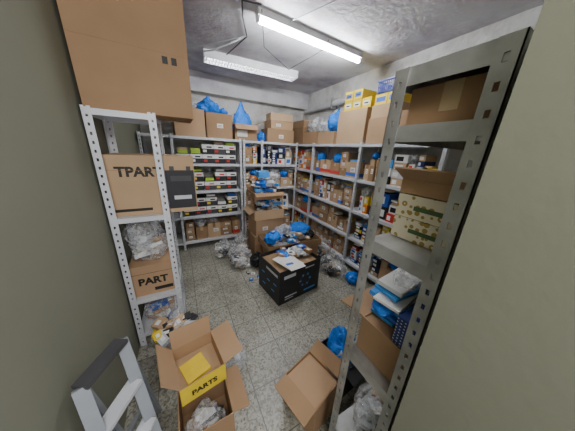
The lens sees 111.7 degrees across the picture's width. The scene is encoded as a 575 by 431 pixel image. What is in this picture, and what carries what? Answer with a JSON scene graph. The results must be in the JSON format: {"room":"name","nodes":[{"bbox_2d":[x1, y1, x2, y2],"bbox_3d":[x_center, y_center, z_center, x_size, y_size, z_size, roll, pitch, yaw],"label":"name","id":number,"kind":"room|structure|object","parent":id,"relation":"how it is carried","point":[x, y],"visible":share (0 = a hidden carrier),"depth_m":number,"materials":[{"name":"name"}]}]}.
{"room":"parts storage room","nodes":[
{"label":"parts storage room","id":0,"kind":"room"},
{"bbox_2d":[0,0,158,430],"bbox_3d":[-1.144,-0.111,1.034,0.100,2.750,5.260,-7,21,-27],"label":"wall","id":1,"kind":"structure","parent":0,"point":[64,299],"depth_m":0.77,"materials":[{"name":"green paint"}]},
{"bbox_2d":[140,93,303,234],"bbox_3d":[-1.022,-1.048,3.873,2.930,2.750,0.100,-7,21,-27],"label":"wall","id":2,"kind":"structure","parent":0,"point":[257,112],"depth_m":3.66,"materials":[{"name":"white paint"}]},
{"bbox_2d":[124,228,375,430],"bbox_3d":[0.123,1.075,2.180,3.130,0.100,5.260,-7,21,-27],"label":"floor","id":3,"kind":"structure","parent":0,"point":[273,338],"depth_m":1.95,"materials":[{"name":"tile"}]},
{"bbox_2d":[71,336,161,430],"bbox_3d":[-0.701,0.991,0.887,0.237,0.783,0.584,-14,25,-41],"label":"step ladder","id":4,"kind":"object","parent":3,"relation":"on","point":[94,415],"visible":1,"depth_m":0.85,"materials":[{"name":"grey metal"}]},
{"bbox_2d":[79,104,185,345],"bbox_3d":[-1.152,0.168,1.637,0.360,1.840,0.420,-7,21,-27],"label":"metal shelving rack","id":5,"kind":"object","parent":3,"relation":"on","point":[105,115],"visible":0.8,"depth_m":1.45,"materials":[{"name":"metal"}]},
{"bbox_2d":[56,0,192,123],"bbox_3d":[-0.989,-1.050,1.288,0.577,0.721,0.361,-7,21,-27],"label":"cardboard box","id":6,"kind":"object","parent":5,"relation":"on","point":[126,55],"visible":0.88,"depth_m":1.15,"materials":[{"name":"brown"}]},
{"bbox_2d":[101,153,197,216],"bbox_3d":[-1.042,-0.267,1.564,0.531,0.420,0.342,-7,21,-27],"label":"carton","id":7,"kind":"object","parent":5,"relation":"on","point":[132,179],"visible":0.91,"depth_m":1.41,"materials":[{"name":"brown"}]},
{"bbox_2d":[128,246,176,297],"bbox_3d":[-1.171,0.479,1.726,0.302,0.270,0.302,-7,21,-27],"label":"carton","id":8,"kind":"object","parent":5,"relation":"on","point":[153,273],"visible":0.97,"depth_m":1.61,"materials":[{"name":"brown"}]},
{"bbox_2d":[132,233,167,258],"bbox_3d":[-1.142,0.175,1.601,0.270,0.381,0.313,15,22,32],"label":"clear plastic bag","id":9,"kind":"object","parent":8,"relation":"on","point":[147,245],"visible":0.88,"depth_m":1.62,"materials":[{"name":"white"}]},
{"bbox_2d":[147,295,175,318],"bbox_3d":[-1.180,0.802,1.836,0.295,0.277,0.304,-7,21,-27],"label":"clear plastic bag","id":10,"kind":"object","parent":5,"relation":"on","point":[162,307],"visible":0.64,"depth_m":1.80,"materials":[{"name":"white"}]},
{"bbox_2d":[136,131,243,250],"bbox_3d":[-1.480,-0.369,3.269,1.360,1.800,0.440,-7,21,-27],"label":"metal shelving rack","id":11,"kind":"object","parent":3,"relation":"on","point":[182,237],"visible":0.52,"depth_m":3.17,"materials":[{"name":"metal"}]},
{"bbox_2d":[172,108,205,136],"bbox_3d":[-1.481,-1.379,2.914,0.402,0.371,0.363,-9,22,-31],"label":"cardboard box","id":12,"kind":"object","parent":11,"relation":"on","point":[196,128],"visible":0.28,"depth_m":2.80,"materials":[{"name":"brown"}]},
{"bbox_2d":[176,142,235,163],"bbox_3d":[-1.299,-1.016,3.136,0.862,0.323,0.299,-7,21,-27],"label":"boxes","id":13,"kind":"object","parent":11,"relation":"in","point":[217,152],"visible":0.93,"depth_m":3.06,"materials":[{"name":"cardboard"}]},
{"bbox_2d":[184,192,236,215],"bbox_3d":[-1.340,-0.229,3.397,0.864,0.323,0.303,-7,21,-27],"label":"boxes","id":14,"kind":"object","parent":11,"relation":"in","point":[207,203],"visible":0.84,"depth_m":3.32,"materials":[{"name":"cardboard"}]},
{"bbox_2d":[185,215,239,240],"bbox_3d":[-1.343,0.163,3.532,0.892,0.353,0.342,-7,21,-27],"label":"cartons","id":15,"kind":"object","parent":11,"relation":"in","point":[211,227],"visible":0.94,"depth_m":3.42,"materials":[{"name":"brown"}]},
{"bbox_2d":[194,168,236,189],"bbox_3d":[-1.320,-0.618,3.268,0.861,0.323,0.301,-7,21,-27],"label":"boxes","id":16,"kind":"object","parent":11,"relation":"in","point":[221,179],"visible":0.69,"depth_m":3.22,"materials":[{"name":"cardboard"}]},
{"bbox_2d":[204,112,232,138],"bbox_3d":[-1.116,-1.414,3.108,0.382,0.348,0.343,-8,21,-29],"label":"cardboard box","id":17,"kind":"object","parent":11,"relation":"on","point":[217,125],"visible":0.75,"depth_m":2.96,"materials":[{"name":"brown"}]},
{"bbox_2d":[195,96,219,112],"bbox_3d":[-1.192,-1.666,2.925,0.309,0.232,0.298,6,19,8],"label":"plastic bag","id":18,"kind":"object","parent":17,"relation":"on","point":[206,104],"visible":0.8,"depth_m":2.86,"materials":[{"name":"blue"}]},
{"bbox_2d":[219,107,227,113],"bbox_3d":[-1.022,-1.640,3.068,0.180,0.109,0.178,-7,21,-27],"label":"plastic bag","id":19,"kind":"object","parent":17,"relation":"on","point":[222,110],"visible":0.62,"depth_m":3.02,"materials":[{"name":"blue"}]},
{"bbox_2d":[177,364,249,430],"bbox_3d":[-0.445,1.191,1.191,0.364,0.250,0.260,-8,21,-29],"label":"open cardboard box","id":20,"kind":"object","parent":3,"relation":"on","point":[231,393],"visible":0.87,"depth_m":1.23,"materials":[{"name":"cardboard"}]},
{"bbox_2d":[155,315,242,406],"bbox_3d":[-0.554,0.885,1.251,0.446,0.258,0.304,-11,23,-36],"label":"carton","id":21,"kind":"object","parent":20,"relation":"on","point":[198,356],"visible":1,"depth_m":1.26,"materials":[{"name":"brown"}]},
{"bbox_2d":[189,405,225,430],"bbox_3d":[-0.470,1.186,1.124,0.234,0.259,0.192,-7,21,-27],"label":"clear plastic bag","id":22,"kind":"object","parent":20,"relation":"in","point":[203,418],"visible":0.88,"depth_m":1.14,"materials":[{"name":"white"}]},
{"bbox_2d":[215,243,234,257],"bbox_3d":[-0.990,0.498,3.088,0.387,0.317,0.322,-7,21,-27],"label":"clear plastic bag","id":23,"kind":"object","parent":3,"relation":"on","point":[226,250],"visible":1,"depth_m":3.08,"materials":[{"name":"white"}]},
{"bbox_2d":[225,351,241,363],"bbox_3d":[-0.470,1.111,1.584,0.272,0.152,0.346,-7,21,-27],"label":"clear plastic bag","id":24,"kind":"object","parent":3,"relation":"on","point":[238,356],"visible":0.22,"depth_m":1.57,"materials":[{"name":"white"}]},
{"bbox_2d":[230,253,249,268],"bbox_3d":[-0.701,0.570,2.832,0.335,0.369,0.358,9,19,17],"label":"clear plastic bag","id":25,"kind":"object","parent":3,"relation":"on","point":[240,261],"visible":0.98,"depth_m":2.81,"materials":[{"name":"white"}]},
{"bbox_2d":[234,242,247,253],"bbox_3d":[-0.753,0.438,3.122,0.262,0.432,0.316,1,18,-6],"label":"clear plastic bag","id":26,"kind":"object","parent":3,"relation":"on","point":[242,247],"visible":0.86,"depth_m":3.15,"materials":[{"name":"white"}]},
{"bbox_2d":[246,270,258,280],"bbox_3d":[-0.439,0.811,2.699,0.252,0.021,0.211,-7,21,-27],"label":"scattered small parts","id":27,"kind":"object","parent":3,"relation":"on","point":[247,272],"visible":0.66,"depth_m":2.69,"materials":[{"name":"plastic"}]},
{"bbox_2d":[247,228,262,253],"bbox_3d":[-0.383,0.423,3.331,0.502,0.361,0.403,-7,21,-27],"label":"cardboard box","id":28,"kind":"object","parent":3,"relation":"on","point":[253,244],"visible":0.24,"depth_m":3.13,"materials":[{"name":"brown"}]},
{"bbox_2d":[248,214,282,236],"bbox_3d":[-0.367,0.128,3.233,0.462,0.258,0.363,-8,21,-30],"label":"cardboard box","id":29,"kind":"object","parent":28,"relation":"on","point":[261,226],"visible":0.62,"depth_m":3.08,"materials":[{"name":"brown"}]},
{"bbox_2d":[243,203,287,220],"bbox_3d":[-0.353,-0.070,3.171,0.655,0.150,0.380,-6,20,-26],"label":"open cardboard box","id":30,"kind":"object","parent":29,"relation":"on","point":[256,215],"visible":0.88,"depth_m":3.03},
{"bbox_2d":[254,198,280,210],"bbox_3d":[-0.342,-0.153,3.141,0.444,0.325,0.355,-7,21,-27],"label":"pile of packaged parts","id":31,"kind":"object","parent":30,"relation":"in","point":[261,204],"visible":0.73,"depth_m":3.08,"materials":[{"name":"blue plastic"}]},
{"bbox_2d":[246,184,283,199],"bbox_3d":[-0.351,-0.376,3.040,0.460,0.175,0.451,-8,21,-29],"label":"open cardboard box","id":32,"kind":"object","parent":31,"relation":"on","point":[250,189],"visible":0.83,"depth_m":2.93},
{"bbox_2d":[249,177,279,193],"bbox_3d":[-0.350,-0.439,3.015,0.467,0.302,0.370,-7,21,-27],"label":"pile of packaged parts","id":33,"kind":"object","parent":32,"relation":"in","point":[263,186],"visible":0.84,"depth_m":2.93,"materials":[{"name":"blue plastic"}]},
{"bbox_2d":[255,171,268,177],"bbox_3d":[-0.387,-0.625,2.940,0.160,0.085,0.180,-7,21,-27],"label":"box","id":34,"kind":"object","parent":33,"relation":"on","point":[260,174],"visible":1,"depth_m":2.87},
{"bbox_2d":[264,172,280,180],"bbox_3d":[-0.239,-0.607,3.010,0.293,0.132,0.280,-7,21,-27],"label":"clear plastic bag","id":35,"kind":"object","parent":33,"relation":"on","point":[271,174],"visible":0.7,"depth_m":2.94,"materials":[{"name":"white"}]},
{"bbox_2d":[250,251,259,267],"bbox_3d":[-0.452,0.634,2.892,0.208,0.234,0.264,-7,21,-27],"label":"plastic bag","id":36,"kind":"object","parent":3,"relation":"on","point":[254,258],"visible":0.73,"depth_m":2.82,"materials":[{"name":"black"}]},
{"bbox_2d":[236,139,297,239],"bbox_3d":[-0.406,-0.512,3.862,1.050,1.800,0.420,-7,21,-27],"label":"metal shelving rack","id":37,"kind":"object","parent":3,"relation":"on","point":[244,141],"visible":0.48,"depth_m":3.62,"materials":[{"name":"metal"}]},
{"bbox_2d":[232,122,262,140],"bbox_3d":[-0.741,-1.437,3.306,0.592,0.305,0.475,-6,20,-25],"label":"open cardboard box","id":38,"kind":"object","parent":37,"relation":"on","point":[242,131],"visible":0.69,"depth_m":3.18,"materials":[{"name":"cardboard"}]},
{"bbox_2d":[232,102,251,130],"bbox_3d":[-0.760,-1.585,3.263,0.338,0.578,0.272,-7,21,-27],"label":"plastic bag","id":39,"kind":"object","parent":38,"relation":"in","point":[240,117],"visible":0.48,"depth_m":3.17,"materials":[{"name":"blue"}]},
{"bbox_2d":[240,144,256,163],"bbox_3d":[-0.691,-1.103,3.483,0.227,0.328,0.323,-7,21,-27],"label":"cartons","id":40,"kind":"object","parent":37,"relation":"in","point":[250,153],"visible":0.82,"depth_m":3.37,"materials":[{"name":"brown"}]},
{"bbox_2d":[242,170,256,187],"bbox_3d":[-0.703,-0.695,3.603,0.225,0.317,0.284,-7,21,-27],"label":"cartons","id":41,"kind":"object","parent":37,"relation":"in","point":[251,174],"visible":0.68,"depth_m":3.48,"materials":[{"name":"cardboard"}]},
{"bbox_2d":[243,193,257,206],"bbox_3d":[-0.719,-0.291,3.758,0.259,0.272,0.316,-7,21,-27],"label":"cartons","id":42,"kind":"object","parent":37,"relation":"in","point":[249,201],"visible":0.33,"depth_m":3.60,"materials":[{"name":"brown"}]},
{"bbox_2d":[257,131,264,141],"bbox_3d":[-0.474,-1.407,3.443,0.177,0.185,0.160,10,20,19],"label":"plastic bag","id":43,"kind":"object","parent":37,"relation":"on","point":[260,136],"visible":0.86,"depth_m":3.39,"materials":[{"name":"blue"}]},
{"bbox_2d":[257,144,291,163],"bbox_3d":[-0.250,-1.162,3.706,0.611,0.341,0.336,-7,21,-27],"label":"cartons","id":44,"kind":"object","parent":37,"relation":"in","point":[277,155],"visible":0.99,"depth_m":3.61,"materials":[{"name":"cardboard"}]},
{"bbox_2d":[257,168,292,186],"bbox_3d":[-0.237,-0.765,3.851,0.653,0.339,0.330,-7,21,-27],"label":"cartons","id":45,"kind":"object","parent":37,"relation":"in","point":[286,178],"visible":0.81,"depth_m":3.80,"materials":[{"name":"brown"}]},
{"bbox_2d":[261,128,293,142],"bbox_3d":[-0.190,-1.470,3.625,0.522,0.218,0.323,-7,21,-27],"label":"cardboard box","id":46,"kind":"object","parent":37,"relation":"on","point":[271,135],"visible":0.96,"depth_m":3.48,"materials":[{"name":"brown"}]},
{"bbox_2d":[264,120,292,130],"bbox_3d":[-0.163,-1.644,3.577,0.442,0.135,0.283,-8,21,-30],"label":"cardboard box","id":47,"kind":"object","parent":46,"relation":"on","point":[273,124],"visible":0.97,"depth_m":3.46,"materials":[{"name":"brown"}]},
{"bbox_2d":[266,112,292,121],"bbox_3d":[-0.149,-1.769,3.542,0.422,0.115,0.240,-6,20,-25],"label":"cardboard box","id":48,"kind":"object","parent":47,"relation":"on","point":[270,116],"visible":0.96,"depth_m":3.44,"materials":[{"name":"brown"}]},
{"bbox_2d":[269,192,287,205],"bbox_3d":[-0.303,-0.376,3.971,0.565,0.339,0.333,-7,21,-27],"label":"cartons","id":49,"kind":"object","parent":37,"relation":"in","point":[284,201],"visible":0.05,"depth_m":3.96,"materials":[{"name":"cardboard"}]},
{"bbox_2d":[283,211,289,225],"bbox_3d":[-0.282,0.030,4.116,0.638,0.340,0.345,-7,21,-27],"label":"cartons","id":50,"kind":"object","parent":37,"relation":"in","point":[286,220],"visible":0.06,"depth_m":4.12,"materials":[{"name":"brown"}]},
{"bbox_2d":[259,243,320,305],"bbox_3d":[0.019,0.700,2.454,0.603,0.430,0.462,-10,23,-35],"label":"carton","id":51,"kind":"object","parent":3,"relation":"on","point":[281,284],"visible":0.94,"depth_m":2.29,"materials":[{"name":"black cardboard"}]},
{"bbox_2d":[272,256,305,270],"bbox_3d":[0.028,0.533,2.251,0.243,0.011,0.362,-14,25,-41],"label":"paper sheets","id":52,"kind":"object","parent":51,"relation":"on","point":[291,263],"visible":0.93,"depth_m":2.23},
{"bbox_2d":[276,243,312,257],"bbox_3d":[0.060,0.452,2.479,0.461,0.096,0.286,-7,21,-27],"label":"pile of packaged parts","id":53,"kind":"object","parent":51,"relation":"on","point":[301,250],"visible":0.98,"depth_m":2.44,"materials":[{"name":"white plastic"}]},
{"bbox_2d":[274,339,340,430],"bbox_3d":[0.152,1.150,1.295,0.418,0.320,0.260,-14,25,-41],"label":"open cardboard box","id":54,"kind":"object","parent":3,"relation":"on","point":[308,388],"visible":0.84,"depth_m":1.23,"materials":[{"name":"cardboard"}]},
{"bbox_2d":[309,245,317,254],"bbox_3d":[0.212,0.542,3.111,0.360,0.331,0.402,-7,21,-27],"label":"cardboard box","id":55,"kind":"object","parent":3,"relation":"on","point":[315,248],"visible":0.04,"depth_m":2.98,"materials":[{"name":"brown"}]},
{"bbox_2d":[258,230,321,251],"bbox_3d":[0.029,0.359,2.941,0.840,0.100,0.460,-6,20,-25],"label":"cardboard tray","id":56,"kind":"object","parent":55,"relation":"on","point":[315,240],"visible":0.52,"depth_m":2.85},
{"bbox_2d":[263,228,309,245],"bbox_3d":[0.026,0.298,2.927,0.738,0.233,0.401,-7,21,-27],"label":"pile of packaged parts","id":57,"kind":"object","parent":56,"relation":"on","point":[293,236],"visible":0.56,"depth_m":2.84,"materials":[{"name":"multicoloured plastic"}]},
{"bbox_2d":[265,231,280,244],"bbox_3d":[-0.204,0.300,2.769,0.224,0.167,0.233,5,18,5],"label":"plastic bag","id":58,"kind":"object","parent":57,"relation":"on","point":[270,238],"visible":0.94,"depth_m":2.70,"materials":[{"name":"blue"}]},
{"bbox_2d":[275,224,289,237],"bbox_3d":[-0.077,0.225,2.938,0.279,0.216,0.271,-7,21,-27],"label":"plastic bag","id":59,"kind":"object","parent":57,"relation":"on","point":[281,232],"visible":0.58,"depth_m":2.92,"materials":[{"name":"white"}]},
{"bbox_2d":[288,221,310,234],"bbox_3d":[0.167,0.196,3.041,0.387,0.189,0.274,-7,21,-27],"label":"plastic bag","id":60,"kind":"object","parent":57,"relation":"on","point":[296,226],"visible":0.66,"depth_m":2.95,"materials":[{"name":"blue"}]},
{"bbox_2d":[305,229,314,237],"bbox_3d":[0.340,0.272,3.014,0.162,0.119,0.180,1,18,-4],"label":"plastic bag","id":61,"kind":"object","parent":57,"relation":"on","point":[309,232],"visible":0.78,"depth_m":2.95,"materials":[{"name":"black"}]},
{"bbox_2d":[317,246,328,260],"bbox_3d":[0.537,0.503,3.132,0.306,0.425,0.401,-7,21,-27],"label":"clear plastic bag","id":62,"kind":"object","parent":3,"relation":"on","point":[321,253],"visible":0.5,"depth_m":3.08,"materials":[{"name":"white"}]},
{"bbox_2d":[320,257,340,275],"bbox_3d":[0.647,0.663,2.810,0.406,0.336,0.392,5,18,5],"label":"clear plastic bag","id":63,"kind":"object","parent":3,"relation":"on","point":[330,267],"visible":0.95,"depth_m":2.81,"materials":[{"name":"white"}]},
{"bbox_2d":[311,338,363,397],"bbox_3d":[0.407,1.133,1.458,0.355,0.274,0.334,-9,22,-33],"label":"carton","id":64,"kind":"object","parent":3,"relation":"on","point":[353,377],"visible":0.12,"depth_m":1.31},
{"bbox_2d":[327,326,354,371],"bbox_3d":[0.417,1.023,1.471,0.262,0.394,0.240,-7,21,-27],"label":"plastic bag","id":65,"kind":"object","parent":64,"relation":"in","point":[337,336],"visible":0.32,"depth_m":1.41,"materials":[{"name":"blue"}]},
{"bbox_2d":[345,271,357,284],"bbox_3d":[0.901,0.830,2.643,0.228,0.149,0.213,-7,21,-27],"label":"plastic bag","id":66,"kind":"object","parent":3,"relation":"on","point":[351,277],"visible":0.72,"depth_m":2.60,"materials":[{"name":"blue"}]},
{"bbox_2d":[286,142,463,283],"bbox_3d":[0.833,-0.235,3.218,0.360,1.800,2.860,-7,21,-27],"label":"metal shelving rack","id":67,"kind":"object","parent":3,"relation":"on","point":[352,210],"visible":0.36,"depth_m":2.83,"materials":[{"name":"metal"}]},
{"bbox_2d":[289,208,311,227],"bbox_3d":[0.318,0.027,4.254,0.281,0.357,0.718,-7,21,-27],"label":"cartons","id":68,"kind":"object","parent":67,"relation":"in","point":[299,217],"visible":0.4,"depth_m":4.18,"materials":[{"name":"brown"}]},
{"bbox_2d":[291,171,314,193],"bbox_3d":[0.367,-0.699,3.997,0.269,0.340,0.751,-7,21,-27],"label":"cartons","id":69,"kind":"object","parent":67,"relation":"in","point":[302,179],"visible":0.84,"depth_m":3.92,"materials":[{"name":"brown"}]},
{"bbox_2d":[290,191,316,212],"bbox_3d":[0.333,-0.331,4.154,0.290,0.339,0.713,-7,21,-27],"label":"cartons","id":70,"kind":"object","parent":67,"relation":"in","point":[301,200],"visible":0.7,"depth_m":3.99,"materials":[{"name":"brown"}]},
{"bbox_2d":[292,127,316,143],"bbox_3d":[0.323,-1.575,3.891,0.310,0.298,0.402,-7,21,-27],"label":"cardboard box","id":71,"kind":"object","parent":67,"relation":"on","point":[298,132],"visible":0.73,"depth_m":3.74,"materials":[{"name":"brown"}]},
{"bbox_2d":[293,120,315,127],"bbox_3d":[0.331,-1.772,3.818,0.280,0.116,0.392,-7,21,-27],"label":"cardboard box","id":72,"kind":"object","parent":71,"relation":"on","point":[303,123],"visible":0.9,"depth_m":3.67,"materials":[{"name":"brown"}]},
{"bbox_2d":[293,149,317,169],"bbox_3d":[0.394,-1.121,3.859,0.280,0.370,0.761,-7,21,-27],"label":"cartons","id":73,"kind":"object","parent":67,"relation":"in","point":[303,156],"visible":0.68,"depth_m":3.75,"materials":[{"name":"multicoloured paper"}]},
{"bbox_2d":[302,131,318,143],"bbox_3d":[0.525,-1.397,3.545,0.310,0.198,0.434,-7,21,-27],"label":"cardboard box","id":74,"kind":"object","parent":67,"relation":"on","point":[308,137],"visible":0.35,"depth_m":3.44,"materials":[{"name":"brown"}]},
{"bbox_2d":[308,116,326,131],"bbox_3d":[0.514,-1.621,3.461,0.331,0.274,0.392,-7,21,-27],"label":"clear plastic bag","id":75,"kind":"object","parent":74,"relation":"on","point":[313,124],"visible":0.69,"depth_m":3.39,"materials":[{"name":"white"}]},
{"bbox_2d":[317,131,336,143],"bbox_3d":[0.738,-1.251,3.171,0.310,0.178,0.402,-7,21,-27],"label":"cardboard box","id":76,"kind":"object","parent":67,"relation":"on","point":[323,137],"visible":0.57,"depth_m":3.06,"materials":[{"name":"brown"}]},
{"bbox_2d":[318,119,328,131],"bbox_3d":[0.655,-1.486,3.206,0.311,0.232,0.348,-7,21,-27],"label":"clear plastic bag","id":77,"kind":"object","parent":76,"relation":"on","point":[322,124],"visible":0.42,"depth_m":3.18,"materials":[{"name":"white"}]},
{"bbox_2d":[328,108,340,130],"bbox_3d":[0.765,-1.453,2.973,0.315,0.327,0.262,2,18,-2],"label":"plastic bag","id":78,"kind":"object","parent":76,"relation":"on","point":[333,119],"visible":0.55,"depth_m":2.89,"materials":[{"name":"blue"}]},
{"bbox_2d":[311,219,354,255],"bbox_3d":[0.787,0.321,3.440,0.285,0.357,0.958,-7,21,-27],"label":"cartons","id":79,"kind":"object","parent":67,"relation":"in","point":[334,240],"visible":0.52,"depth_m":3.30,"materials":[{"name":"brown"}]},
{"bbox_2d":[312,201,359,233],"bbox_3d":[0.796,-0.043,3.318,0.284,0.366,0.962,-7,21,-27],"label":"cartons","id":80,"kind":"object","parent":67,"relation":"in","point":[332,215],"visible":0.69,"depth_m":3.21,"materials":[{"name":"brown"}]},
{"bbox_2d":[314,175,361,207],"bbox_3d":[0.804,-0.434,3.225,0.285,0.365,0.911,-7,21,-27],"label":"cartons","id":81,"kind":"object","parent":67,"relation":"in","point":[327,188],"visible":0.99,"depth_m":3.12,"materials":[{"name":"brown"}]},
{"bbox_2d":[315,152,369,178],"bbox_3d":[0.843,-0.820,3.068,0.288,0.340,0.956,-7,21,-27],"label":"cartons","id":82,"kind":"object","parent":67,"relation":"in","point":[344,164],"visible":0.98,"depth_m":2.91,"materials":[{"name":"brown"}]},
{"bbox_2d":[336,107,371,143],"bbox_3d":[0.971,-1.210,2.702,0.280,0.418,0.504,-7,21,-27],"label":"cardboard box","id":83,"kind":"object","parent":67,"relation":"on","point":[352,128],"visible":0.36,"depth_m":2.58,"materials":[{"name":"brown"}]},
{"bbox_2d":[344,88,376,111],"bbox_3d":[1.009,-1.502,2.559,0.262,0.225,0.440,-8,21,-29],"label":"boxes","id":84,"kind":"object","parent":83,"relation":"on","point":[360,98],"visible":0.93,"depth_m":2.49,"materials":[{"name":"cardboard"}]},
{"bbox_2d":[354,220,391,241],"bbox_3d":[1.262,0.252,2.505,0.289,0.362,0.821,-7,21,-27],"label":"cartons","id":85,"kind":"object","parent":67,"relation":"in","point":[360,231],"visible":0.24,"depth_m":2.69,"materials":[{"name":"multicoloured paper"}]},
{"bbox_2d":[350,243,398,278],"bbox_3d":[1.259,0.618,2.611,0.283,0.361,0.855,-7,21,-27],"label":"cartons","id":86,"kind":"object","parent":67,"relation":"in","point":[379,267],"visible":0.33,"depth_m":2.57,"materials":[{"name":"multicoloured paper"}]},
{"bbox_2d":[359,187,399,223],"bbox_3d":[1.302,-0.129,2.370,0.300,0.373,0.857,-7,21,-27],"label":"cartons","id":87,"kind":"object","parent":67,"relation":"in","point":[390,200],"visible":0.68,"depth_m":2.36,"materials":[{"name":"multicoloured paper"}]},
{"bbox_2d":[365,116,400,143],"bbox_3d":[1.198,-0.997,2.317,0.300,0.278,0.364,-7,21,-27],"label":"cardboard box","id":88,"kind":"object","parent":67,"relation":"on","point":[376,126],"visible":0.26,"depth_m":2.29,"materials":[{"name":"brown"}]},
{"bbox_2d":[371,101,409,118],"bbox_3d":[1.212,-1.197,2.254,0.290,0.137,0.342,-7,21,-27],"label":"cardboard box","id":89,"kind":"object","parent":88,"relation":"on","point":[381,110],"visible":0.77,"depth_m":2.20,"materials":[{"name":"brown"}]},
{"bbox_2d":[374,91,411,105],"bbox_3d":[1.222,-1.318,2.216,0.261,0.110,0.330,-7,21,-26],"label":"boxes","id":90,"kind":"object","parent":89,"relation":"on","point":[383,98],"visible":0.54,"depth_m":2.17},
{"bbox_2d":[377,76,394,94],"bbox_3d":[1.238,-1.430,2.161,0.284,0.130,0.364,-7,21,-27],"label":"plastic crate","id":91,"kind":"object","parent":90,"relation":"on","point":[382,89],"visible":0.34,"depth_m":2.17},
{"bbox_2d":[363,152,439,186],"bbox_3d":[1.314,-0.533,2.245,0.316,0.359,0.829,-7,21,-27],"label":"cartons","id":92,"kind":"object","parent":67,"relation":"in","point":[394,178],"visible":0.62,"depth_m":2.16,"materials":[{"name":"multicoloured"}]},
{"bbox_2d":[399,110,408,125],"bbox_3d":[1.410,-0.885,1.948,0.290,0.318,0.444,-7,21,-27],"label":"cardboard box","id":93,"kind":"object","parent":67,"relation":"on","point":[404,114],"visible":0.02,"depth_m":2.01,"materials":[{"name":"brown"}]},
{"bbox_2d":[328,26,533,430],"bbox_3d":[0.755,0.465,0.972,0.975,1.880,0.255,-7,21,-27],"label":"metal shelving rack","id":94,"kind":"object","parent":3,"relation":"on","point":[502,57],"visible":0.35,"depth_m":0.54,"materials":[{"name":"metal"}]},
{"bbox_2d":[355,388,387,430],"bbox_3d":[0.490,1.001,1.006,0.400,0.296,0.236,-7,21,-27],"label":"clear plastic bag","id":95,"kind":"object","parent":94,"relation":"on","point":[368,408],"visible":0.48,"depth_m":1.00,"materials":[{"name":"white"}]},
{"bbox_2d":[341,286,407,389],"bbox_3d":[0.482,0.505,0.912,0.330,0.170,0.343,-7,21,-27],"label":"open cardboard box","id":96,"kind":"object","parent":94,"relation":"on","point":[374,339],"visible":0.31,"depth_m":0.80,"materials":[{"name":"cardboard"}]},
{"bbox_2d":[369,268,429,326],"bbox_3d":[0.496,0.319,0.843,0.320,0.223,0.139,-9,22,-31],"label":"packets","id":97,"kind":"object","parent":96,"relation":"on","point":[396,292],"visible":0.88,"depth_m":0.79,"materials":[{"name":"white paper"}]},
{"bbox_2d":[392,304,424,359],"bbox_3d":[0.532,0.411,0.742,0.268,0.117,0.085,-7,21,-27],"label":"carton","id":98,"kind":"object","parent":96,"relation":"on","point":[403,320],"visible":0.14,"depth_m":0.70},
{"bbox_2d":[390,192,470,249],"bbox_3d":[0.542,0.012,0.703,0.201,0.162,0.201,-7,21,-28],"label":"cartons","id":99,"kind":"object","parent":94,"relation":"on","point":[417,219],"visible":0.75,"depth_m":0.67},
{"bbox_2d":[394,166,477,200],"bbox_3d":[0.554,-0.098,0.625,0.307,0.090,0.275,-7,21,-27],"label":"open cardboard box","id":100,"kind":"object","parent":99,"relation":"on","point":[435,184],"visible":0.47,"depth_m":0.61,"materials":[{"name":"cardboard"}]},
{"bbox_2d":[406,72,513,124],"bbox_3d":[0.626,-0.321,0.616,0.462,0.104,0.215,-7,21,-27],"label":"cardboard box","id":101,"kind":"object","parent":94,"relation":"on","point":[458,99],"visible":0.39,"depth_m":0.51,"materials":[{"name":"brown"}]},
{"bbox_3d":[-0.896,0.971,1.563,0.343,0.388,0.381,-7,21,-27],"label":"clear plastic bag","id":102,"kind":"object","parent":3,"relation":"on","visible":0},
{"bbox_2d":[150,311,197,346],"bbox_3d":[-0.878,0.894,1.535,0.341,0.142,0.279,-7,21,-27],"label":"pile of packaged parts","id":103,"kind":"object","parent":102,"relation":"in","point":[162,326],"visible":0.68,"depth_m":1.52,"materials":[{"name":"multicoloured plastic"}]},
{"bbox_2d":[182,0,544,93],"bbox_3d":[0.006,-1.788,1.731,3.130,0.100,4.180,-7,21,-27],"label":"ceiling","id":104,"kind":"structure","parent":0,"point":[386,32],"depth_m":1.83,"materials":[{"name":"paint"}]},
{"bbox_2d":[189,69,308,110],"bbox_3d":[-0.899,-2.177,3.372,2.926,0.278,0.168,-7,21,-27],"label":"beam","id":105,"kind":"structure","parent":104,"relation":"attached to","point":[204,83],"depth_m":3.38,"materials":[{"name":"concrete"}]},
{"bbox_2d":[202,48,297,81],"bbox_3d":[-0.461,-2.020,2.656,1.270,0.085,0.200,-6,20,-25],"label":"ceiling light","id":106,"kind":"object","parent":104,"relation":"attached to","point":[216,58],"visible":1,"depth_m":2.58,"materials":[{"name":"plastic"}]},
{"bbox_2d":[187,0,337,69],"bbox_3d":[-0.213,-1.700,1.856,1.308,0.162,1.905,-7,21,-27],"label":"cable","id":107,"kind":"object","parent":104,"relation":"attached to","point":[238,38],"depth_m":2.02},
{"bbox_2d":[255,6,362,63],"bbox_3d":[0.293,-1.739,1.940,1.280,0.094,0.071,-8,21,-30],"label":"light","id":108,"kind":"object","parent":104,"relation":"attached to","point":[267,18],"visible":1,"depth_m":1.84,"materials":[{"name":"plastic"}]},
{"bbox_2d":[298,5,542,224],"bbox_3d":[1.208,-0.642,2.991,0.100,2.750,3.905,-7,21,-27],"label":"wall","id":109,"kind":"structure","parent":0,"point":[368,80],"depth_m":2.32,"materials":[{"name":"white paint"}]},
{"bbox_2d":[304,81,393,113],"bbox_3d":[1.221,-1.604,2.498,0.119,0.165,3.562,-7,21,-27],"label":"pipe","id":110,"kind":"object","parent":109,"relation":"attached to","point":[335,102],"visible":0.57,"depth_m":3.28,"materials":[{"name":"grey plastic"}]},
{"bbox_2d":[391,0,574,430],"bbox_3d":[1.327,0.090,0.805,2.060,2.750,0.275,-7,21,-27],"label":"wall","id":111,"kind":"structure","parent":0,"point":[497,351],"depth_m":0.34,"materials":[{"name":"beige paint"}]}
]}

